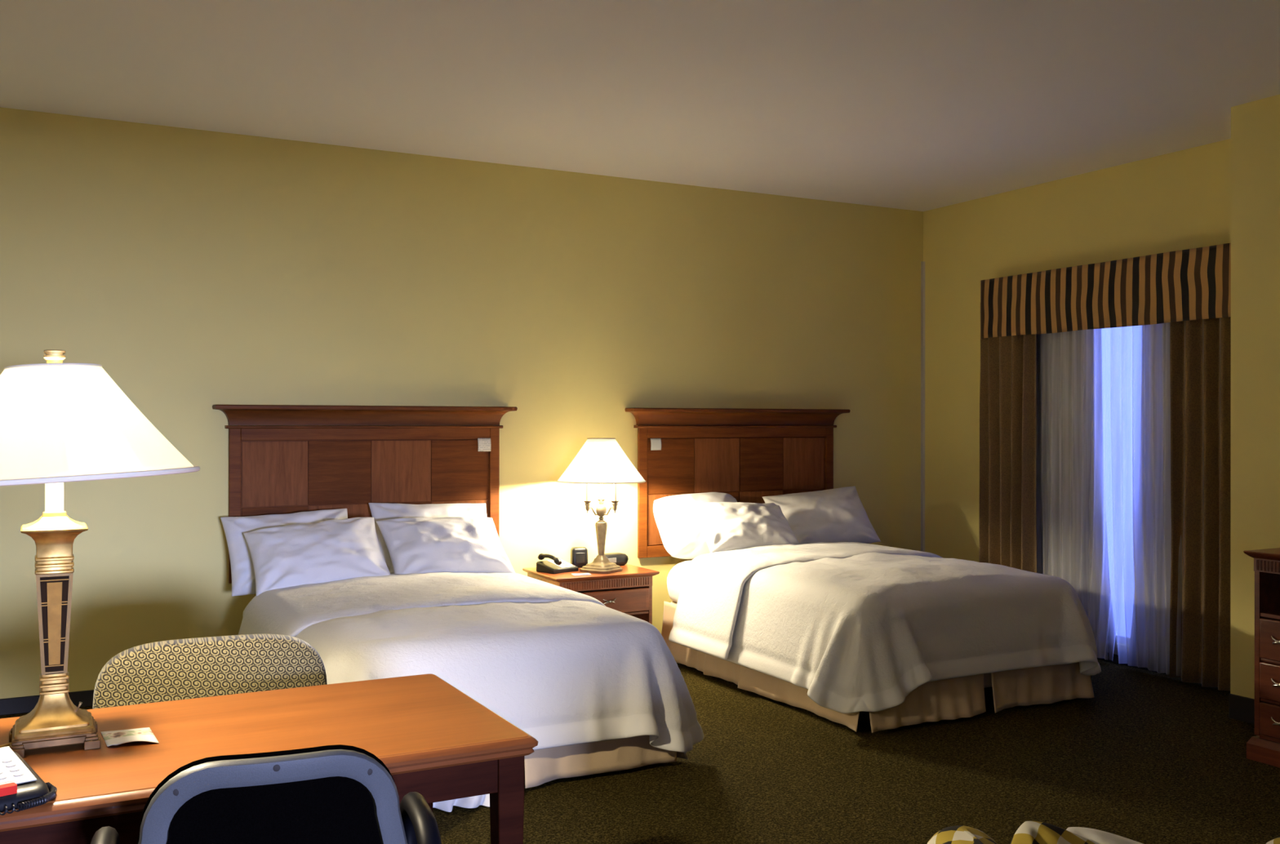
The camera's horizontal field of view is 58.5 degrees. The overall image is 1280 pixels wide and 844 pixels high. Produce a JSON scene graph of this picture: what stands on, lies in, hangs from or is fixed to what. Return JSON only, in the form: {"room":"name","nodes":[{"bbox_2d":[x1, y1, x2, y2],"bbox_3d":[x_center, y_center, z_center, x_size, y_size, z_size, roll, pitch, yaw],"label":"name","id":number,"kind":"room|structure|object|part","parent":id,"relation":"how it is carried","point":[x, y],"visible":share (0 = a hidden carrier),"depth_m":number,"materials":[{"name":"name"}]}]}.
{"room":"hotel room","nodes":[
{"label":"hotel room","id":0,"kind":"room"},
{"bbox_2d":[0,106,923,698],"bbox_3d":[-1.540,-0.053,6.905,8.620,3.135,0.150,0,0,-28],"label":"wall","id":1,"kind":"structure","parent":0,"point":[200,269],"depth_m":6.86,"materials":[{"name":"paint"}]},
{"bbox_2d":[0,689,94,715],"bbox_3d":[-1.503,1.472,6.832,8.320,0.085,0.014,0,0,-28],"label":"baseboard","id":2,"kind":"structure","parent":1,"relation":"attached to","point":[24,704],"depth_m":5.94,"materials":[{"name":"black"}]},
{"bbox_2d":[212,404,517,583],"bbox_3d":[-1.573,0.404,6.728,1.770,0.997,0.128,0,0,-28],"label":"headboard","id":3,"kind":"object","parent":1,"relation":"attached to","point":[283,459],"visible":0.72,"depth_m":6.71,"materials":[{"name":"brown wood"}]},
{"bbox_3d":[-1.589,0.029,6.759,1.636,0.018,0.059,0,0,-28],"label":"bead moulding","id":4,"kind":"part","parent":3,"relation":"part of","materials":[{"name":"brown wood"}]},
{"bbox_3d":[-1.573,-0.038,6.728,1.770,0.114,0.128,0,0,-28],"label":"cornice","id":5,"kind":"part","parent":3,"relation":"part of","materials":[{"name":"brown wood"}]},
{"bbox_3d":[-1.599,0.466,6.776,1.580,0.873,0.020,0,0,-28],"label":"panel","id":6,"kind":"part","parent":3,"relation":"part of","materials":[{"name":"brown wood"}]},
{"bbox_2d":[477,438,491,451],"bbox_3d":[-0.962,0.141,7.067,0.084,0.082,0.011,0,0,-28],"label":"paper tag","id":7,"kind":"object","parent":3,"relation":"attached to","point":[484,444],"visible":1,"depth_m":7.06,"materials":[{"name":"white paper"}]},
{"bbox_2d":[625,408,850,558],"bbox_3d":[0.712,0.406,7.934,1.770,0.997,0.128,0,0,-28],"label":"headboard","id":8,"kind":"object","parent":1,"relation":"attached to","point":[748,455],"visible":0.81,"depth_m":7.90,"materials":[{"name":"brown wood"}]},
{"bbox_2d":[650,438,661,450],"bbox_3d":[0.106,0.149,7.630,0.078,0.078,0.011,0,0,-28],"label":"paper tag","id":9,"kind":"object","parent":8,"relation":"attached to","point":[655,443],"visible":1,"depth_m":7.63,"materials":[{"name":"grey paper"}]},
{"bbox_3d":[0.696,0.032,7.965,1.636,0.018,0.059,0,0,-28],"label":"bead moulding","id":10,"kind":"part","parent":8,"relation":"part of","materials":[{"name":"brown wood"}]},
{"bbox_3d":[0.687,0.468,7.982,1.580,0.873,0.020,0,0,-28],"label":"panel","id":11,"kind":"part","parent":8,"relation":"part of","materials":[{"name":"brown wood"}]},
{"bbox_3d":[0.713,-0.035,7.934,1.770,0.114,0.128,0,0,-28],"label":"cornice","id":12,"kind":"part","parent":8,"relation":"part of","materials":[{"name":"brown wood"}]},
{"bbox_2d":[920,261,924,551],"bbox_3d":[2.170,0.101,8.765,0.022,2.665,0.022,0,0,-28],"label":"trim","id":13,"kind":"structure","parent":1,"relation":"attached to","point":[922,263],"depth_m":8.77,"materials":[{"name":"beige paint"}]},
{"bbox_2d":[0,0,1279,211],"bbox_3d":[0.632,-1.670,2.792,8.620,0.100,9.451,0,0,-28],"label":"ceiling","id":14,"kind":"structure","parent":0,"point":[919,105],"depth_m":5.42,"materials":[{"name":"white paint"}]},
{"bbox_2d":[0,658,1279,843],"bbox_3d":[0.629,1.565,2.792,8.620,0.100,9.451,0,0,-28],"label":"floor","id":15,"kind":"structure","parent":0,"point":[1153,757],"depth_m":4.82,"materials":[{"name":"carpet"}]},
{"bbox_2d":[93,634,327,708],"bbox_3d":[-1.195,1.086,3.250,0.669,0.855,0.653,0,0,-24],"label":"chair","id":16,"kind":"object","parent":15,"relation":"on","point":[176,669],"visible":0.32,"depth_m":3.41,"materials":[{"name":"fabric"}]},
{"bbox_2d":[90,744,441,843],"bbox_3d":[-0.729,1.038,2.231,0.620,0.951,0.688,0,0,-21],"label":"office chair","id":17,"kind":"object","parent":15,"relation":"on","point":[338,793],"visible":1,"depth_m":1.94,"materials":[{"name":"grey plastic"}]},
{"bbox_3d":[-0.954,0.895,2.055,0.073,0.290,0.334,0,0,-21],"label":"armrest","id":18,"kind":"part","parent":17,"relation":"part of","materials":[{"name":"black"}]},
{"bbox_3d":[-0.630,0.830,1.969,0.472,0.448,0.086,0,0,-21],"label":"panel","id":19,"kind":"part","parent":17,"relation":"part of","materials":[{"name":"black fabric"}]},
{"bbox_3d":[-0.445,0.895,2.248,0.073,0.290,0.334,0,0,-21],"label":"armrest","id":20,"kind":"part","parent":17,"relation":"part of","materials":[{"name":"black plastic"}]},
{"bbox_2d":[0,673,537,843],"bbox_3d":[-1.145,1.133,2.717,1.622,0.760,0.807,0,0,-28],"label":"desk","id":21,"kind":"object","parent":15,"relation":"on","point":[437,742],"visible":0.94,"depth_m":2.72,"materials":[{"name":"brown wood"}]},
{"bbox_2d":[0,742,11,747],"bbox_3d":[-1.608,0.747,2.586,0.330,0.010,0.073,0,0,-10],"label":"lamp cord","id":22,"kind":"object","parent":21,"relation":"on","point":[8,744],"visible":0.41,"depth_m":2.63,"materials":[{"name":"gold metal"}]},
{"bbox_2d":[0,746,57,815],"bbox_3d":[-1.341,0.696,2.248,0.323,0.114,0.290,0,0,-44],"label":"telephone","id":23,"kind":"object","parent":21,"relation":"on","point":[21,788],"visible":1,"depth_m":2.26,"materials":[{"name":"black plastic"}]},
{"bbox_2d":[0,782,17,796],"bbox_3d":[-1.256,0.718,2.209,0.090,0.018,0.024,0,0,-44],"label":"light","id":24,"kind":"object","parent":23,"relation":"on","point":[7,789],"depth_m":2.22,"materials":[{"name":"red plastic"}]},
{"bbox_3d":[-1.251,0.744,2.173,0.086,0.016,0.342,0,0,27],"label":"coiled cord","id":25,"kind":"part","parent":23,"relation":"part of","materials":[{"name":"black plastic"}]},
{"bbox_2d":[0,349,199,757],"bbox_3d":[-1.358,0.293,2.675,0.613,0.921,0.614,0,0,-28],"label":"table lamp","id":26,"kind":"object","parent":21,"relation":"on","point":[60,423],"visible":1,"depth_m":2.59,"materials":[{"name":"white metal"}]},
{"bbox_2d":[75,702,82,711],"bbox_3d":[-1.315,0.667,2.678,0.017,0.024,0.008,0,0,10],"label":"switch","id":27,"kind":"object","parent":26,"relation":"attached to","point":[80,703],"depth_m":2.68,"materials":[{"name":"silver metal"}]},
{"bbox_3d":[-1.357,0.007,2.675,0.601,0.285,0.601,0,0,-28],"label":"lamp shade","id":28,"kind":"part","parent":26,"relation":"part of","materials":[{"name":"white fabric"}]},
{"bbox_3d":[-1.358,0.008,2.675,0.613,0.288,0.614,0,0,-28],"label":"shade trim","id":29,"kind":"part","parent":26,"relation":"part of","materials":[{"name":"beige fabric"}]},
{"bbox_2d":[101,727,159,746],"bbox_3d":[-1.217,0.747,2.723,0.116,0.011,0.168,0,0,-28],"label":"leaflet","id":30,"kind":"object","parent":21,"relation":"on","point":[120,736],"visible":1,"depth_m":2.72,"materials":[{"name":"white paper"}]},
{"bbox_3d":[-0.648,1.156,3.375,0.066,0.716,0.066,0,0,-28],"label":"leg","id":31,"kind":"part","parent":21,"relation":"part of","materials":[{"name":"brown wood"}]},
{"bbox_3d":[-0.322,1.156,2.757,0.066,0.716,0.066,0,0,-28],"label":"leg","id":32,"kind":"part","parent":21,"relation":"part of","materials":[{"name":"brown wood"}]},
{"bbox_2d":[432,793,489,812],"bbox_3d":[-0.716,1.429,4.463,0.492,0.154,0.129,0,0,-24],"label":"loose sheet","id":33,"kind":"object","parent":15,"relation":"on","point":[474,802],"visible":0.15,"depth_m":4.44,"materials":[{"name":"white fabric"}]},
{"bbox_2d":[242,603,688,788],"bbox_3d":[-0.998,1.211,5.569,1.684,0.607,2.132,0,0,-28],"label":"bed","id":34,"kind":"object","parent":15,"relation":"on","point":[543,766],"visible":0.05,"depth_m":4.84,"materials":[{"name":"beige fabric"}]},
{"bbox_2d":[220,508,347,595],"bbox_3d":[-1.917,0.708,6.301,0.704,0.421,0.339,0,0,-30],"label":"pillow","id":35,"kind":"object","parent":34,"relation":"on","point":[242,573],"visible":0.34,"depth_m":6.20,"materials":[{"name":"white fabric"}]},
{"bbox_2d":[368,502,487,573],"bbox_3d":[-1.204,0.696,6.713,0.739,0.447,0.328,0,0,-28],"label":"pillow","id":36,"kind":"object","parent":34,"relation":"on","point":[380,511],"visible":0.23,"depth_m":6.68,"materials":[{"name":"white fabric"}]},
{"bbox_2d":[376,516,515,573],"bbox_3d":[-1.084,0.711,6.422,0.708,0.341,0.379,0,0,-31],"label":"pillow","id":37,"kind":"object","parent":34,"relation":"on","point":[454,544],"visible":0.87,"depth_m":6.33,"materials":[{"name":"white fabric"}]},
{"bbox_2d":[238,572,703,753],"bbox_3d":[-0.876,1.127,5.332,1.916,0.640,1.873,0,0,-28],"label":"duvet","id":38,"kind":"object","parent":34,"relation":"on","point":[564,667],"visible":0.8,"depth_m":4.85,"materials":[{"name":"white fabric"}]},
{"bbox_2d":[243,517,391,595],"bbox_3d":[-1.710,0.711,6.072,0.718,0.371,0.377,0,0,-25],"label":"pillow","id":39,"kind":"object","parent":38,"relation":"on","point":[333,549],"visible":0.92,"depth_m":5.98,"materials":[{"name":"white fabric"}]},
{"bbox_2d":[522,564,659,624],"bbox_3d":[-0.309,1.218,7.116,0.693,0.594,0.534,0,0,-28],"label":"nightstand","id":40,"kind":"object","parent":15,"relation":"on","point":[628,591],"visible":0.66,"depth_m":6.95,"materials":[{"name":"brown wood"}]},
{"bbox_2d":[536,553,577,573],"bbox_3d":[-0.510,0.866,7.056,0.200,0.110,0.208,0,0,-44],"label":"telephone","id":41,"kind":"object","parent":40,"relation":"on","point":[555,566],"visible":1,"depth_m":7.01,"materials":[{"name":"black plastic"}]},
{"bbox_2d":[570,546,587,568],"bbox_3d":[-0.387,0.858,7.256,0.104,0.126,0.092,0,0,-14],"label":"dock","id":42,"kind":"object","parent":40,"relation":"on","point":[579,555],"visible":0.86,"depth_m":7.22,"materials":[{"name":"black plastic"}]},
{"bbox_2d":[571,573,591,575],"bbox_3d":[-0.353,0.919,6.894,0.110,0.004,0.070,0,0,-20],"label":"notepad","id":43,"kind":"object","parent":40,"relation":"on","point":[578,574],"visible":1,"depth_m":6.88,"materials":[{"name":"white paper"}]},
{"bbox_2d":[556,438,645,573],"bbox_3d":[-0.239,0.511,7.064,0.552,0.822,0.552,0,0,34],"label":"table lamp","id":44,"kind":"object","parent":40,"relation":"on","point":[601,461],"visible":1,"depth_m":6.95,"materials":[{"name":"white fabric"}]},
{"bbox_2d":[582,484,591,513],"bbox_3d":[-0.322,0.462,7.013,0.054,0.194,0.054,0,0,-28],"label":"candle","id":45,"kind":"object","parent":44,"relation":"on","point":[587,502],"depth_m":7.00,"materials":[{"name":"beige wax"}]},
{"bbox_3d":[-0.239,0.720,7.064,0.072,0.208,0.072,0,0,-33],"label":"stem","id":46,"kind":"part","parent":44,"relation":"part of","materials":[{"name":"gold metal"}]},
{"bbox_3d":[-0.239,0.234,7.065,0.552,0.269,0.552,0,0,34],"label":"shade trim","id":47,"kind":"part","parent":44,"relation":"part of","materials":[{"name":"beige fabric"}]},
{"bbox_3d":[-0.239,0.234,7.065,0.546,0.263,0.546,0,0,34],"label":"lamp shade","id":48,"kind":"part","parent":44,"relation":"part of","materials":[{"name":"white fabric"}]},
{"bbox_2d":[596,484,605,504],"bbox_3d":[-0.242,0.463,7.162,0.054,0.194,0.054,0,0,-28],"label":"candle","id":49,"kind":"object","parent":44,"relation":"on","point":[598,500],"depth_m":7.15,"materials":[{"name":"beige wax"}]},
{"bbox_3d":[-0.186,0.549,7.036,0.082,0.056,0.012,0,0,28],"label":"arm","id":50,"kind":"part","parent":44,"relation":"part of","materials":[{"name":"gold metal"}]},
{"bbox_2d":[610,484,619,513],"bbox_3d":[-0.154,0.463,7.019,0.054,0.194,0.054,0,0,-28],"label":"candle","id":51,"kind":"object","parent":44,"relation":"on","point":[615,503],"depth_m":7.01,"materials":[{"name":"beige wax"}]},
{"bbox_3d":[-0.181,1.081,6.894,0.088,0.033,0.020,0,0,-28],"label":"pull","id":52,"kind":"part","parent":40,"relation":"part of","materials":[{"name":"silver metal"}]},
{"bbox_3d":[-0.291,1.090,7.081,0.573,0.140,0.412,0,0,-28],"label":"drawer","id":53,"kind":"part","parent":40,"relation":"part of","materials":[{"name":"brown wood"}]},
{"bbox_2d":[604,552,628,565],"bbox_3d":[-0.178,0.883,7.340,0.230,0.078,0.112,0,0,-36],"label":"clock radio","id":54,"kind":"object","parent":40,"relation":"on","point":[619,558],"visible":0.57,"depth_m":7.31,"materials":[{"name":"black plastic"}]},
{"bbox_3d":[-0.195,1.090,6.898,0.525,0.101,0.002,0,0,-28],"label":"drawer panel","id":55,"kind":"part","parent":40,"relation":"part of","materials":[{"name":"brown wood"}]},
{"bbox_2d":[661,560,1094,733],"bbox_3d":[1.294,1.197,6.778,1.688,0.640,2.132,0,0,-28],"label":"bed","id":56,"kind":"object","parent":15,"relation":"on","point":[951,699],"visible":0.32,"depth_m":6.02,"materials":[{"name":"beige fabric"}]},
{"bbox_3d":[1.282,1.014,6.810,1.520,0.277,2.057,0,0,-28],"label":"mattress","id":57,"kind":"part","parent":56,"relation":"part of","materials":[{"name":"white fabric"}]},
{"bbox_2d":[653,492,737,559],"bbox_3d":[0.420,0.685,7.595,0.683,0.420,0.314,0,0,-33],"label":"pillow","id":58,"kind":"object","parent":56,"relation":"on","point":[682,535],"visible":0.6,"depth_m":7.42,"materials":[{"name":"white fabric"}]},
{"bbox_2d":[688,502,799,552],"bbox_3d":[0.692,0.690,7.410,0.691,0.336,0.368,0,0,-23],"label":"pillow","id":59,"kind":"object","parent":56,"relation":"on","point":[725,526],"visible":0.88,"depth_m":7.31,"materials":[{"name":"white fabric"}]},
{"bbox_2d":[762,486,880,543],"bbox_3d":[1.254,0.670,7.887,0.746,0.428,0.342,0,0,-19],"label":"pillow","id":60,"kind":"object","parent":56,"relation":"on","point":[839,514],"visible":0.84,"depth_m":7.81,"materials":[{"name":"white fabric"}]},
{"bbox_2d":[668,542,1101,713],"bbox_3d":[1.401,1.098,6.551,1.925,0.634,1.918,0,0,-28],"label":"duvet","id":61,"kind":"object","parent":56,"relation":"on","point":[860,627],"visible":1,"depth_m":6.00,"materials":[{"name":"white fabric"}]},
{"bbox_3d":[1.277,1.452,6.819,1.380,0.130,1.920,0,0,-28],"label":"frame","id":62,"kind":"part","parent":56,"relation":"part of","materials":[{"name":"black"}]},
{"bbox_2d":[927,825,1279,843],"bbox_3d":[1.028,1.100,1.998,0.862,0.831,0.901,0,0,-3],"label":"armchair","id":63,"kind":"object","parent":15,"relation":"on","point":[958,834],"visible":1,"depth_m":2.32,"materials":[{"name":"fabric"}]},
{"bbox_3d":[0.676,1.045,2.122,0.171,0.440,0.620,0,0,-3],"label":"arm","id":64,"kind":"part","parent":63,"relation":"part of","materials":[{"name":"fabric"}]},
{"bbox_2d":[1009,821,1094,843],"bbox_3d":[0.907,1.039,2.414,0.378,0.366,0.165,0,0,-3],"label":"throw pillow","id":65,"kind":"object","parent":63,"relation":"on","point":[1029,832],"visible":1,"depth_m":2.43,"materials":[{"name":"fabric"}]},
{"bbox_2d":[1066,826,1142,843],"bbox_3d":[1.050,1.071,2.430,0.427,0.382,0.162,0,0,2],"label":"throw pillow","id":66,"kind":"object","parent":63,"relation":"on","point":[1095,836],"visible":0.72,"depth_m":2.46,"materials":[{"name":"white fabric"}]},
{"bbox_3d":[1.367,1.056,2.125,0.172,0.420,0.620,0,0,-3],"label":"arm","id":67,"kind":"part","parent":63,"relation":"part of","materials":[{"name":"fabric"}]},
{"bbox_2d":[1243,547,1279,767],"bbox_3d":[3.245,1.050,4.800,0.586,0.937,1.126,0,0,-28],"label":"dresser","id":68,"kind":"object","parent":15,"relation":"on","point":[1264,747],"visible":1,"depth_m":5.10,"materials":[{"name":"brown wood"}]},
{"bbox_3d":[3.187,1.326,4.769,0.410,0.144,1.002,0,0,-28],"label":"drawer","id":69,"kind":"part","parent":68,"relation":"part of","materials":[{"name":"brown wood"}]},
{"bbox_3d":[3.187,1.155,4.769,0.410,0.162,1.002,0,0,-28],"label":"drawer","id":70,"kind":"part","parent":68,"relation":"part of","materials":[{"name":"brown wood"}]},
{"bbox_3d":[3.187,0.967,4.769,0.410,0.178,1.002,0,0,-28],"label":"drawer","id":71,"kind":"part","parent":68,"relation":"part of","materials":[{"name":"brown wood"}]},
{"bbox_3d":[2.814,1.324,5.014,0.021,0.038,0.102,0,0,-28],"label":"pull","id":72,"kind":"part","parent":68,"relation":"part of","materials":[{"name":"silver metal"}]},
{"bbox_3d":[2.814,1.153,5.014,0.021,0.038,0.102,0,0,-28],"label":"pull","id":73,"kind":"part","parent":68,"relation":"part of","materials":[{"name":"silver metal"}]},
{"bbox_3d":[2.814,0.965,5.014,0.021,0.038,0.102,0,0,-28],"label":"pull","id":74,"kind":"part","parent":68,"relation":"part of","materials":[{"name":"silver metal"}]},
{"bbox_2d":[923,138,1231,650],"bbox_3d":[4.376,-0.048,4.768,0.150,3.135,9.151,0,0,-28],"label":"wall","id":75,"kind":"structure","parent":0,"point":[1180,200],"depth_m":8.04,"materials":[{"name":"paint"}]},
{"bbox_2d":[980,243,1231,339],"bbox_3d":[2.946,-0.784,7.109,0.192,0.414,2.153,0,0,-28],"label":"valance","id":76,"kind":"object","parent":75,"relation":"attached to","point":[1194,283],"visible":0.87,"depth_m":7.01,"materials":[{"name":"brown fabric"}]},
{"bbox_2d":[978,333,1036,573],"bbox_3d":[2.528,0.329,7.830,0.093,2.340,0.496,0,0,-28],"label":"drape","id":77,"kind":"object","parent":76,"relation":"hanging from","point":[1007,511],"visible":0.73,"depth_m":7.84,"materials":[{"name":"brown fabric"}]},
{"bbox_2d":[1035,326,1130,660],"bbox_3d":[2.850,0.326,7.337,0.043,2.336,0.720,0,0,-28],"label":"sheer curtain","id":78,"kind":"object","parent":76,"relation":"hanging from","point":[1054,347],"visible":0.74,"depth_m":7.37,"materials":[{"name":"white fabric"}]},
{"bbox_2d":[1110,322,1177,675],"bbox_3d":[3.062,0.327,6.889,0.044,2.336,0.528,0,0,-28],"label":"sheer curtain","id":79,"kind":"object","parent":76,"relation":"hanging from","point":[1140,529],"visible":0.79,"depth_m":6.93,"materials":[{"name":"white fabric"}]},
{"bbox_2d":[1168,316,1231,691],"bbox_3d":[3.249,0.332,6.464,0.089,2.346,0.562,0,0,-28],"label":"drape","id":80,"kind":"object","parent":76,"relation":"hanging from","point":[1200,350],"visible":0.63,"depth_m":6.56,"materials":[{"name":"brown fabric"}]},
{"bbox_2d":[1115,633,1124,644],"bbox_3d":[3.065,0.284,7.242,0.060,2.230,1.550,0,0,-28],"label":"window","id":81,"kind":"structure","parent":75,"relation":"in","point":[1122,635],"depth_m":7.22,"materials":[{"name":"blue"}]},
{"bbox_2d":[1097,650,1168,675],"bbox_3d":[2.865,1.476,7.454,0.014,0.085,2.962,0,0,-28],"label":"baseboard","id":82,"kind":"structure","parent":75,"relation":"attached to","point":[1108,655],"depth_m":7.15,"materials":[{"name":"black"}]},
{"bbox_2d":[1228,94,1279,724],"bbox_3d":[4.732,-0.048,3.274,0.614,3.135,6.175,0,0,-28],"label":"wall","id":83,"kind":"structure","parent":0,"point":[1255,424],"depth_m":5.76,"materials":[{"name":"paint"}]}
]}

